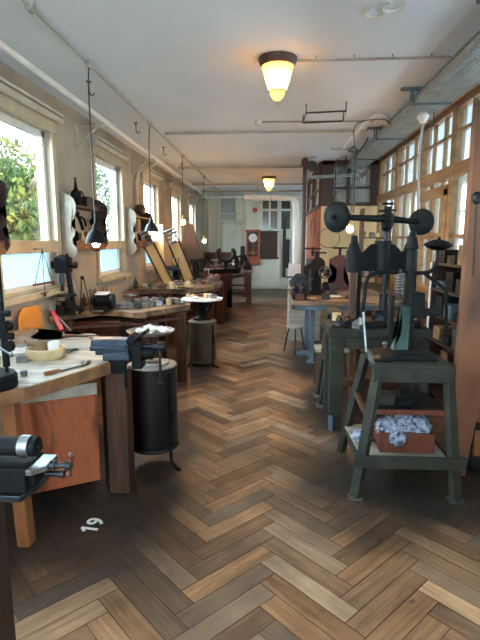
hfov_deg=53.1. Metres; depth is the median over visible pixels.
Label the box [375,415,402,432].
rag
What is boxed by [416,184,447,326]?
door
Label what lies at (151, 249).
board
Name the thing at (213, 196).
ceiling pipe
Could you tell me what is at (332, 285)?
bench anvil
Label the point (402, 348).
press
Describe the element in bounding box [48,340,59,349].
pot
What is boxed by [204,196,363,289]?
wall
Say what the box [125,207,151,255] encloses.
wall shelf
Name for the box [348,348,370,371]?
bench
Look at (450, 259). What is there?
box
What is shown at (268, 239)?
notice board
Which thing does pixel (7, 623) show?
stand
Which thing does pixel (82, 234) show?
jar
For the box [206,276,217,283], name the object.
bench anvil
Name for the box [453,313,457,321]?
box
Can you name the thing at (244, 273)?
workbench
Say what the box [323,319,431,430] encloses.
table
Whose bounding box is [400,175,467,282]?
wall
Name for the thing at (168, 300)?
cup
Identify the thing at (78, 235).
jar
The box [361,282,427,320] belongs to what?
bench
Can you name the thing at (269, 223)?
window
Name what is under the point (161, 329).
plaster piece
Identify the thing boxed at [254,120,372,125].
ceiling pipe
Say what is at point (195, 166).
ceiling pipe
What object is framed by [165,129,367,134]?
ceiling pipe
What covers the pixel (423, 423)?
rag
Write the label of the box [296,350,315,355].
pedestal
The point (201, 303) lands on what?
table
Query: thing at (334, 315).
round tin
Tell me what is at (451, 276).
box
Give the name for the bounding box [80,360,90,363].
heap
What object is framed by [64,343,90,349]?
paper sheet
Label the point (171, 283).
cup
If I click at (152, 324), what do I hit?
baseboard
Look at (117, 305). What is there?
block
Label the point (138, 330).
plaster piece
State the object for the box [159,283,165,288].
block
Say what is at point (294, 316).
cabinet
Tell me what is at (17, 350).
paper sheet
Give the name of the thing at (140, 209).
globe
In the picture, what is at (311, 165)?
loudspeaker
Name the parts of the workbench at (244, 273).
leg, leg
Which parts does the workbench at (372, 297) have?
leg, leg, frame, leg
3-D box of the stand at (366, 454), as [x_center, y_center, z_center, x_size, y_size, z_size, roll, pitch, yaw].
[1.027,0.640,3.176,0.691,0.814,0.734,1,9,3]
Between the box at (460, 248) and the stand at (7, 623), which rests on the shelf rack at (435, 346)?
the box at (460, 248)
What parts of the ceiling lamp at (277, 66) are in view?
lamp shade, globe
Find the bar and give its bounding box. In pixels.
[307,173,359,178]
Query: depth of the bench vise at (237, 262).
11.09 m
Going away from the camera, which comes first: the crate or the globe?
the crate
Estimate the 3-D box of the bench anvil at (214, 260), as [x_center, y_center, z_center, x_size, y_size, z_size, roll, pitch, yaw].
[-0.641,-1.660,13.711,0.340,0.180,0.136,-4,10,-25]
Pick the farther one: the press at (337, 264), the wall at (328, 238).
the wall at (328, 238)
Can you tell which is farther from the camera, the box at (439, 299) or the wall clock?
the wall clock
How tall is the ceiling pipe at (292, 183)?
0.090 m
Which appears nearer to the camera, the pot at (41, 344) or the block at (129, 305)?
the pot at (41, 344)
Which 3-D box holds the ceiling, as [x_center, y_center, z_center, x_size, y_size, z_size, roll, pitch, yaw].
[1.297,-2.461,6.088,6.600,0.120,18.550,1,9,3]
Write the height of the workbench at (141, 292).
0.850 m
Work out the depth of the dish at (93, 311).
4.75 m
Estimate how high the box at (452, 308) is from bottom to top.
0.120 m
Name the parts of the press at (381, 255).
tie rod, arm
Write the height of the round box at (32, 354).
0.062 m
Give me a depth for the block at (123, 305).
5.01 m
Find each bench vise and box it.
[89,328,165,388]
[190,257,210,279]
[210,274,223,281]
[234,255,247,271]
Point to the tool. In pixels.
(247, 266)
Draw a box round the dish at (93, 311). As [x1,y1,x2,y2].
[89,310,102,313]
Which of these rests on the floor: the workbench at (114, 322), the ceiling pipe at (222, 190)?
the workbench at (114, 322)
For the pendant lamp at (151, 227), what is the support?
hanging from the conduit
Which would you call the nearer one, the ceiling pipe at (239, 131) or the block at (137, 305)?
the block at (137, 305)
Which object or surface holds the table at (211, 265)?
on the floor
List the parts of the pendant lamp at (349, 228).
bulb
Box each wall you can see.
[0,61,204,420]
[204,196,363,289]
[306,161,321,277]
[320,160,378,325]
[333,85,479,316]
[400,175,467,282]
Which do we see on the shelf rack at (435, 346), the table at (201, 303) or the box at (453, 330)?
the box at (453, 330)
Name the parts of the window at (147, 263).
frosted pane, sash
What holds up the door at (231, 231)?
in the wall at (269, 266)
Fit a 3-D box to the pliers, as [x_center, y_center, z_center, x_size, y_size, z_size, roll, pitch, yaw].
[-1.111,0.198,3.041,0.072,0.016,0.191,9,13,43]
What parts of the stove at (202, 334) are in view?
lid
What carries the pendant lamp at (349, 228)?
hanging from the pipe at (377, 115)
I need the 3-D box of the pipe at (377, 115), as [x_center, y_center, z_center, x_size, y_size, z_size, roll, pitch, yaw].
[1.540,-2.326,6.000,0.283,0.068,1.728,0,9,-1]
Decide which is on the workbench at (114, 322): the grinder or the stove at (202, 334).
the grinder
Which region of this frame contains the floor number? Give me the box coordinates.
[80,518,102,530]
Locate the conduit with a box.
[21,0,223,195]
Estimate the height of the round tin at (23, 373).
0.030 m
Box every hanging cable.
[334,155,346,201]
[349,138,368,212]
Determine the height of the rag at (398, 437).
0.118 m
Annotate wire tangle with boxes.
[335,315,350,323]
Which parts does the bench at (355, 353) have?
leg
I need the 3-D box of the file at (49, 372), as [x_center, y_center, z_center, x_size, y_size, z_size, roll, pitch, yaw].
[-0.948,0.265,2.634,0.023,0.024,0.270,7,12,36]
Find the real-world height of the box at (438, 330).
0.120 m
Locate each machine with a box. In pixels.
[286,270,311,299]
[303,247,331,294]
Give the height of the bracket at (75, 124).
0.260 m
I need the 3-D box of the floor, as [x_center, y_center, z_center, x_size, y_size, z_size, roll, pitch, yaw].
[1.152,0.478,6.648,5.900,0.004,18.592,1,9,3]
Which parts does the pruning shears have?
handle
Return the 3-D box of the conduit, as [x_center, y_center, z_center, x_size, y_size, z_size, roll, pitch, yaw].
[-1.022,-2.392,6.194,0.060,0.052,17.950,1,9,3]
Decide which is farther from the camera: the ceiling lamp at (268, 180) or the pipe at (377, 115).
the ceiling lamp at (268, 180)
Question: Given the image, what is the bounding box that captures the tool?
[238,254,251,269]
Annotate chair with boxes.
[17,305,43,329]
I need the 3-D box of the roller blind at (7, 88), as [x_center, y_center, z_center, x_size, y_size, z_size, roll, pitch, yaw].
[-1.790,-1.831,4.014,0.101,0.094,1.300,1,9,3]
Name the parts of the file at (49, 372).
handle, blade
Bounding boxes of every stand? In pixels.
[0,502,15,639]
[80,276,91,314]
[336,349,467,504]
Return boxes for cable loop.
[318,228,339,247]
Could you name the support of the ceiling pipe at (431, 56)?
attached to the ceiling
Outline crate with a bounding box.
[372,420,434,453]
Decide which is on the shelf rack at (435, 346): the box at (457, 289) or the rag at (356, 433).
the box at (457, 289)
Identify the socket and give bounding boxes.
[254,120,261,125]
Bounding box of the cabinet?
[287,280,320,340]
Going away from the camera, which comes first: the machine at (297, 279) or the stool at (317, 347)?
the stool at (317, 347)
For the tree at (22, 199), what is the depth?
7.58 m
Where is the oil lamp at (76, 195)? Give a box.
[70,177,83,205]
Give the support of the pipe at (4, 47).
on the bracket at (75, 124)
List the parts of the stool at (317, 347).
leg, leg, seat, leg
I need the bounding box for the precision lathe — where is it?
[0,435,74,502]
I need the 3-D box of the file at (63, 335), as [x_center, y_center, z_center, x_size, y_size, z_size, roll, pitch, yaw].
[-1.175,0.114,3.551,0.270,0.024,0.023,-1,9,-8]
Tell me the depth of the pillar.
8.18 m
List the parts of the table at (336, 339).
leg, foot plate, leg, leg, leg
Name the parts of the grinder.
plate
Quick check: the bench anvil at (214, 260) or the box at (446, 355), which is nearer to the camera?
the box at (446, 355)
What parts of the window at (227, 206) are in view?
grey pane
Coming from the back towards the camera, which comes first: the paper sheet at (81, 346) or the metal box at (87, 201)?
the metal box at (87, 201)
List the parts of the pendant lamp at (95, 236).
cord, lamp shade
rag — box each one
[351,429,360,441]
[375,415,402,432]
[389,429,407,446]
[395,415,417,432]
[413,415,432,432]
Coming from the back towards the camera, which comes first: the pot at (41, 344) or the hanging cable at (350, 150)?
the hanging cable at (350, 150)
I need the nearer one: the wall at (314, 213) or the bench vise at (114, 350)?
the bench vise at (114, 350)
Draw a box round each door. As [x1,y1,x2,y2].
[222,222,241,287]
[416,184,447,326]
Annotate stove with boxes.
[127,358,180,470]
[187,319,218,367]
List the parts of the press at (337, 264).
frame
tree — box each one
[0,135,36,215]
[0,157,40,239]
[96,164,112,240]
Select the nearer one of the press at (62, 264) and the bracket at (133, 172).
the press at (62, 264)
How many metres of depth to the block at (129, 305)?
5.01 m
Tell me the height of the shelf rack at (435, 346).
1.360 m
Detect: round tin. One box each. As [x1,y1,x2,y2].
[20,370,27,376]
[151,283,156,288]
[174,298,179,303]
[322,293,329,299]
[332,312,340,320]
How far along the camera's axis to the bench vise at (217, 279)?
8.33 m
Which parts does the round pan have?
dish, post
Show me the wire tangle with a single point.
(341, 322)
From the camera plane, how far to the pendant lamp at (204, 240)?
10.39 m
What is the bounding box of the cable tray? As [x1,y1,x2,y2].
[316,0,479,199]
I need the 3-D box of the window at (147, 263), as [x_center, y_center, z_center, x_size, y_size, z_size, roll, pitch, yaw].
[-1.603,-1.687,8.479,0.215,1.675,1.230,1,9,3]
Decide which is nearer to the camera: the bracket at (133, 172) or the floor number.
the floor number
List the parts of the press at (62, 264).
lever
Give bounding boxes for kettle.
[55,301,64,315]
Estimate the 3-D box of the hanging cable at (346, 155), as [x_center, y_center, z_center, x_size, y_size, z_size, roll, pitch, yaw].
[1.673,-2.294,7.989,0.222,0.833,0.025,8,12,41]
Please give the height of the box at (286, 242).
1.900 m
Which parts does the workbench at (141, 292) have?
leg, drawer, leg, leg, leg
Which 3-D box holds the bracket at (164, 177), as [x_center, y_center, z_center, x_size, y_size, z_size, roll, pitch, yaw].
[-1.328,-2.687,9.490,0.339,0.260,0.040,1,9,3]
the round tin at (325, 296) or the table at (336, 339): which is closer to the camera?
the table at (336, 339)
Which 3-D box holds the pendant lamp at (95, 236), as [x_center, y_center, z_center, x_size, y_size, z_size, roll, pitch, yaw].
[-1.194,-1.290,3.873,0.170,1.395,0.170,1,9,3]
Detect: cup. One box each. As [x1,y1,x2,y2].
[166,298,171,304]
[169,281,174,288]
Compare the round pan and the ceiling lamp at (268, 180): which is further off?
the ceiling lamp at (268, 180)
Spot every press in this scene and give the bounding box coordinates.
[51,253,84,314]
[322,247,348,290]
[324,201,434,328]
[358,231,453,360]
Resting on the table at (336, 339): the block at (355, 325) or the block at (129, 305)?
the block at (355, 325)
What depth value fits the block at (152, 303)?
5.15 m
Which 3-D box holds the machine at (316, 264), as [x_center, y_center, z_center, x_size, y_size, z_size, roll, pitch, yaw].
[1.012,-0.647,6.329,0.398,0.620,0.340,1,9,3]
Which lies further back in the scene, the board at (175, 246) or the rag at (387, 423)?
the board at (175, 246)
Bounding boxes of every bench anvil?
[122,294,135,302]
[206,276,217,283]
[211,259,219,264]
[328,283,336,293]
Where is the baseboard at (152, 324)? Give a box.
[0,301,187,435]
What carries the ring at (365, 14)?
attached to the ceiling
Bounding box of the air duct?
[243,185,300,282]
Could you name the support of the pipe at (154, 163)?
attached to the wall at (72, 162)
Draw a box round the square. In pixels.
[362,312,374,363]
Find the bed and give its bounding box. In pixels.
[209,268,239,273]
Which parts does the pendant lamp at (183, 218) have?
cord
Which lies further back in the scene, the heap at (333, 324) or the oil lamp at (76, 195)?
the oil lamp at (76, 195)
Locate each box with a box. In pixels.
[25,344,64,360]
[80,196,93,207]
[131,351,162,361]
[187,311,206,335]
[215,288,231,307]
[240,246,244,254]
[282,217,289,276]
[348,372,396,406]
[378,390,394,404]
[433,325,455,340]
[435,295,458,314]
[436,280,445,288]
[439,250,457,262]
[440,350,453,362]
[441,335,451,345]
[443,304,458,319]
[445,271,460,291]
[447,256,457,263]
[451,329,455,349]
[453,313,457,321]
[455,279,460,293]
[457,245,462,264]
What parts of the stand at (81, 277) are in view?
leg, leg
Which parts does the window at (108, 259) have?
sash, frosted pane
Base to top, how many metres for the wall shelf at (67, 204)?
0.700 m
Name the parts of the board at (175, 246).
clamp frame, rail, panel, rail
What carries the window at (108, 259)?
in the wall at (72, 162)
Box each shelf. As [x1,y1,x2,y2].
[0,180,10,254]
[59,192,107,259]
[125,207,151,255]
[345,424,445,456]
[365,390,442,409]
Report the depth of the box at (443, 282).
4.45 m
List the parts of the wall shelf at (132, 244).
panel, drawer, panel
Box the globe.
[135,196,145,216]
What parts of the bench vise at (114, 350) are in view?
handle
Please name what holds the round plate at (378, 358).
on the stand at (366, 454)
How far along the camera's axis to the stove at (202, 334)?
5.92 m
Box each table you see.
[181,296,222,320]
[206,264,245,296]
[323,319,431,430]
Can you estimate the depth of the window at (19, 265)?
4.36 m
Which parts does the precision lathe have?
plate, slide plate, handle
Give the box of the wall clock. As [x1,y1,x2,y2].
[245,230,260,263]
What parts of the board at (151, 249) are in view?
clamp frame, rail, panel, rail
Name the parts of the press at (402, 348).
handle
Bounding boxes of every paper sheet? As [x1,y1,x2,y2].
[0,347,26,355]
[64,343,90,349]
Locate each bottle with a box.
[82,293,86,306]
[133,277,137,288]
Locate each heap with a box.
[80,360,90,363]
[306,296,316,300]
[330,322,341,327]
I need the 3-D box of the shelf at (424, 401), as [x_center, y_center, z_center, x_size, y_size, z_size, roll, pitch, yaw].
[1.059,0.532,3.169,0.420,0.020,0.400,1,9,3]
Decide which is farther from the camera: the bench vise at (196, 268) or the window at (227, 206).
the window at (227, 206)
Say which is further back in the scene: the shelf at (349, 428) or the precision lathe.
the shelf at (349, 428)
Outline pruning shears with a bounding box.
[49,299,70,333]
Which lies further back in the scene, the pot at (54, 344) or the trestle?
the trestle
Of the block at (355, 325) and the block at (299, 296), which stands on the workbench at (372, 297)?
the block at (299, 296)
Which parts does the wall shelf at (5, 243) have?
drawer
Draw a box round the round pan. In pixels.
[126,326,174,362]
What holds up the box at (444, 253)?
on the shelf rack at (435, 346)
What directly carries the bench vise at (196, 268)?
on the workbench at (141, 292)
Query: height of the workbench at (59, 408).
0.863 m
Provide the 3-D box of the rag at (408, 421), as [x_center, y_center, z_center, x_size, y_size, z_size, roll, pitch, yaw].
[1.083,0.676,3.127,0.191,0.172,0.189,-8,12,-39]
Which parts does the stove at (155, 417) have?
lid, leg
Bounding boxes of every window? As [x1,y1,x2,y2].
[0,92,67,309]
[90,143,130,286]
[140,171,159,273]
[170,187,181,265]
[188,196,195,232]
[219,198,245,221]
[258,201,292,230]
[457,183,466,249]
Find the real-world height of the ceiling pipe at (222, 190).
0.115 m
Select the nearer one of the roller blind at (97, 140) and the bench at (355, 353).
the bench at (355, 353)
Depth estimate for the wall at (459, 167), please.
5.82 m
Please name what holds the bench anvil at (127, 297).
on the workbench at (114, 322)
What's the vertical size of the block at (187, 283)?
0.072 m
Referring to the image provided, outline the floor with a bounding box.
[4,289,479,639]
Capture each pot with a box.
[37,340,47,350]
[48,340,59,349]
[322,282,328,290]
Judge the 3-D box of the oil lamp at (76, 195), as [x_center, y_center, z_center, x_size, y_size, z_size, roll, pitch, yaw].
[-1.691,-1.326,4.959,0.127,0.285,0.109,8,12,39]
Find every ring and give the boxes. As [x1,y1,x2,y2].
[363,7,386,17]
[381,2,404,13]
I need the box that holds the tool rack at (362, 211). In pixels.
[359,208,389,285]
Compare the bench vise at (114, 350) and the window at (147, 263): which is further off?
the window at (147, 263)
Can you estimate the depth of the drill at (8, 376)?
2.28 m
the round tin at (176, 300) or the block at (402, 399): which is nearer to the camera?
the block at (402, 399)
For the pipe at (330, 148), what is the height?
0.058 m
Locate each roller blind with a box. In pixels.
[0,76,63,124]
[89,135,128,160]
[140,165,162,180]
[169,182,184,192]
[187,193,198,200]
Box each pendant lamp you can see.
[85,68,106,247]
[144,126,158,234]
[181,158,184,224]
[203,178,205,242]
[347,119,390,232]
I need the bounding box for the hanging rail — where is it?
[302,101,346,123]
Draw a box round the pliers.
[65,348,78,352]
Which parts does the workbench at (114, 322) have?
leg, drawer, drawer, leg, leg, leg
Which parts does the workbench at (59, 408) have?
leg, rail, drawer, leg, leg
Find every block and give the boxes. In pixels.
[16,354,26,362]
[114,303,119,308]
[120,301,127,308]
[127,303,133,308]
[134,301,141,308]
[142,297,149,301]
[142,302,148,307]
[148,300,155,306]
[156,300,161,305]
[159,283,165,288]
[184,281,191,285]
[295,293,303,299]
[352,319,362,328]
[395,390,416,405]
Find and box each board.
[137,230,173,283]
[163,227,194,281]
[180,224,207,278]
[260,231,278,258]
[454,99,479,475]
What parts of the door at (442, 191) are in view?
panel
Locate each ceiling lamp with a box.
[258,51,296,104]
[262,176,275,190]
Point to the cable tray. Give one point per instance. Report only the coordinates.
(457, 86)
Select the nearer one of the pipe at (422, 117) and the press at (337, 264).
the pipe at (422, 117)
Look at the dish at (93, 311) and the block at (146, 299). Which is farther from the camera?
the block at (146, 299)
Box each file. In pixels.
[43,363,88,375]
[62,334,99,336]
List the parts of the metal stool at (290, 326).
leg, seat, leg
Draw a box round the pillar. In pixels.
[301,157,308,275]
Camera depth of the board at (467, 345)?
3.04 m
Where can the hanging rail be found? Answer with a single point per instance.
(345, 110)
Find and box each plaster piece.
[135,327,147,332]
[157,327,169,332]
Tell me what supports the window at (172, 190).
in the wall at (72, 162)
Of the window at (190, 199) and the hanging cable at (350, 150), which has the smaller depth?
the hanging cable at (350, 150)
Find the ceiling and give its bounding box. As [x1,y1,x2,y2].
[0,0,479,195]
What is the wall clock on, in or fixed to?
attached to the wall at (269, 266)
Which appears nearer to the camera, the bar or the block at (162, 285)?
the block at (162, 285)
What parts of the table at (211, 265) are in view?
leg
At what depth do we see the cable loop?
8.55 m
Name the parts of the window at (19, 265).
frosted pane, sash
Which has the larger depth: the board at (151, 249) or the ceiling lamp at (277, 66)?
the board at (151, 249)
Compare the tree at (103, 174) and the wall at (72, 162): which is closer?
the wall at (72, 162)
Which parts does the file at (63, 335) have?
handle, blade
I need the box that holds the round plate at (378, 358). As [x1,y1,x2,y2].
[374,355,394,361]
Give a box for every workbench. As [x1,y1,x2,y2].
[0,327,134,546]
[50,301,190,381]
[125,279,223,343]
[174,268,252,315]
[288,289,399,362]
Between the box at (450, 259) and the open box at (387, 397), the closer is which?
the open box at (387, 397)
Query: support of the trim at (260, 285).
attached to the wall at (269, 266)
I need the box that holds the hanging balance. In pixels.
[33,248,54,296]
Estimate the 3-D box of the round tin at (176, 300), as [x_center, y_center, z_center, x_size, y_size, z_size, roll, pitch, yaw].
[-0.712,-0.214,5.417,0.076,0.060,0.075,3,10,15]
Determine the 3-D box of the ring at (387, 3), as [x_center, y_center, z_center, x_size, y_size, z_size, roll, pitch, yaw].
[0.909,-1.866,2.869,0.140,0.017,0.118,-2,10,-11]
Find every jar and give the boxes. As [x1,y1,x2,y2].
[75,231,80,240]
[80,232,84,240]
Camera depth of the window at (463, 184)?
9.93 m
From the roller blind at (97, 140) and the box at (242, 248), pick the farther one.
the box at (242, 248)
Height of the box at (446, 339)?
0.070 m
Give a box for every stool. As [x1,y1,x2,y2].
[283,324,304,354]
[313,344,348,389]
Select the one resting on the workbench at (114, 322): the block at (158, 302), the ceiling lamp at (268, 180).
the block at (158, 302)
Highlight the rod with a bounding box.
[472,191,479,275]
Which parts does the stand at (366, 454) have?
rail, leg, foot plate, rail, leg, rail, leg, rail, rail, leg, foot plate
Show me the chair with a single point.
(31, 316)
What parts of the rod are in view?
rod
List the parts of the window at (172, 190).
sash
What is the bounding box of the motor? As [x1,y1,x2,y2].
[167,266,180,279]
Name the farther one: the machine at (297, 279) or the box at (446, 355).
the machine at (297, 279)
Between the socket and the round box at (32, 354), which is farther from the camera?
the socket
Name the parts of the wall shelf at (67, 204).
panel, drawer, drawer, panel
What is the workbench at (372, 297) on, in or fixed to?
on the floor
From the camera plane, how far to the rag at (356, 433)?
3.21 m
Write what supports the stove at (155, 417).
on the floor
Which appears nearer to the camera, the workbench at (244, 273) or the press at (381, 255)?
the press at (381, 255)
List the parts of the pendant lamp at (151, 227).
cord, lamp shade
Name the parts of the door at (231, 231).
panel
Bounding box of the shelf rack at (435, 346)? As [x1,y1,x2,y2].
[427,261,461,404]
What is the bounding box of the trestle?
[313,307,342,406]
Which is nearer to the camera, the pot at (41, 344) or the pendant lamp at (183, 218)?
the pot at (41, 344)
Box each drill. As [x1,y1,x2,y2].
[0,264,18,392]
[75,211,86,229]
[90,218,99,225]
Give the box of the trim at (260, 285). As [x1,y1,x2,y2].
[204,198,299,288]
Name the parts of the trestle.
leg, leg, rail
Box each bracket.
[74,123,105,148]
[132,158,153,175]
[164,177,180,190]
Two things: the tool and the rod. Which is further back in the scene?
the tool
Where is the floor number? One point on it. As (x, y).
(95, 519)
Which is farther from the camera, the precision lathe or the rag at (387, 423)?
the rag at (387, 423)
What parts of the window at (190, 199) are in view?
sash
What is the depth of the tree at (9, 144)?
12.58 m
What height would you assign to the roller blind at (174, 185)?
0.094 m
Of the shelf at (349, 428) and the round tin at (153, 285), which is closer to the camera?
the shelf at (349, 428)
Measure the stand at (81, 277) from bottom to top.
0.371 m
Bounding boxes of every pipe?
[0,40,212,200]
[134,161,156,230]
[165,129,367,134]
[178,165,317,168]
[192,181,302,185]
[195,190,301,192]
[201,192,299,197]
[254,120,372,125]
[297,53,451,61]
[330,148,357,152]
[343,113,387,148]
[417,112,434,208]
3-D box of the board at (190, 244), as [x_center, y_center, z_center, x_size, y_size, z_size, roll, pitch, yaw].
[-0.892,-1.286,9.021,0.550,1.008,0.274,1,9,3]
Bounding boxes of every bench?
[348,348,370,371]
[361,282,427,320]
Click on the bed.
(224, 270)
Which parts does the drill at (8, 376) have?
handle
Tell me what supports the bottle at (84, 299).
on the workbench at (114, 322)
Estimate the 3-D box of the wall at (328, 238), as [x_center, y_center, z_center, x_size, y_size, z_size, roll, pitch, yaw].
[1.940,-1.329,8.595,1.000,2.930,0.120,1,9,3]
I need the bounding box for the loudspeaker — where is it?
[307,157,316,171]
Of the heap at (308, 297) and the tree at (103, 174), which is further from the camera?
the tree at (103, 174)
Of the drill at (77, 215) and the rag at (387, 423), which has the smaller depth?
the rag at (387, 423)
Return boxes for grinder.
[91,292,115,310]
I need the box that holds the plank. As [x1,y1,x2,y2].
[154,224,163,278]
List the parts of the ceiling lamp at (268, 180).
lamp shade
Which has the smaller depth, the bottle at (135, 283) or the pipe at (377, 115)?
the pipe at (377, 115)
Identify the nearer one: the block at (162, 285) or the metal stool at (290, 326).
the metal stool at (290, 326)
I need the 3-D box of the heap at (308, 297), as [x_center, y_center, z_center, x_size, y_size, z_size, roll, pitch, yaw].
[0.853,-0.257,5.719,0.130,0.046,0.095,8,13,42]

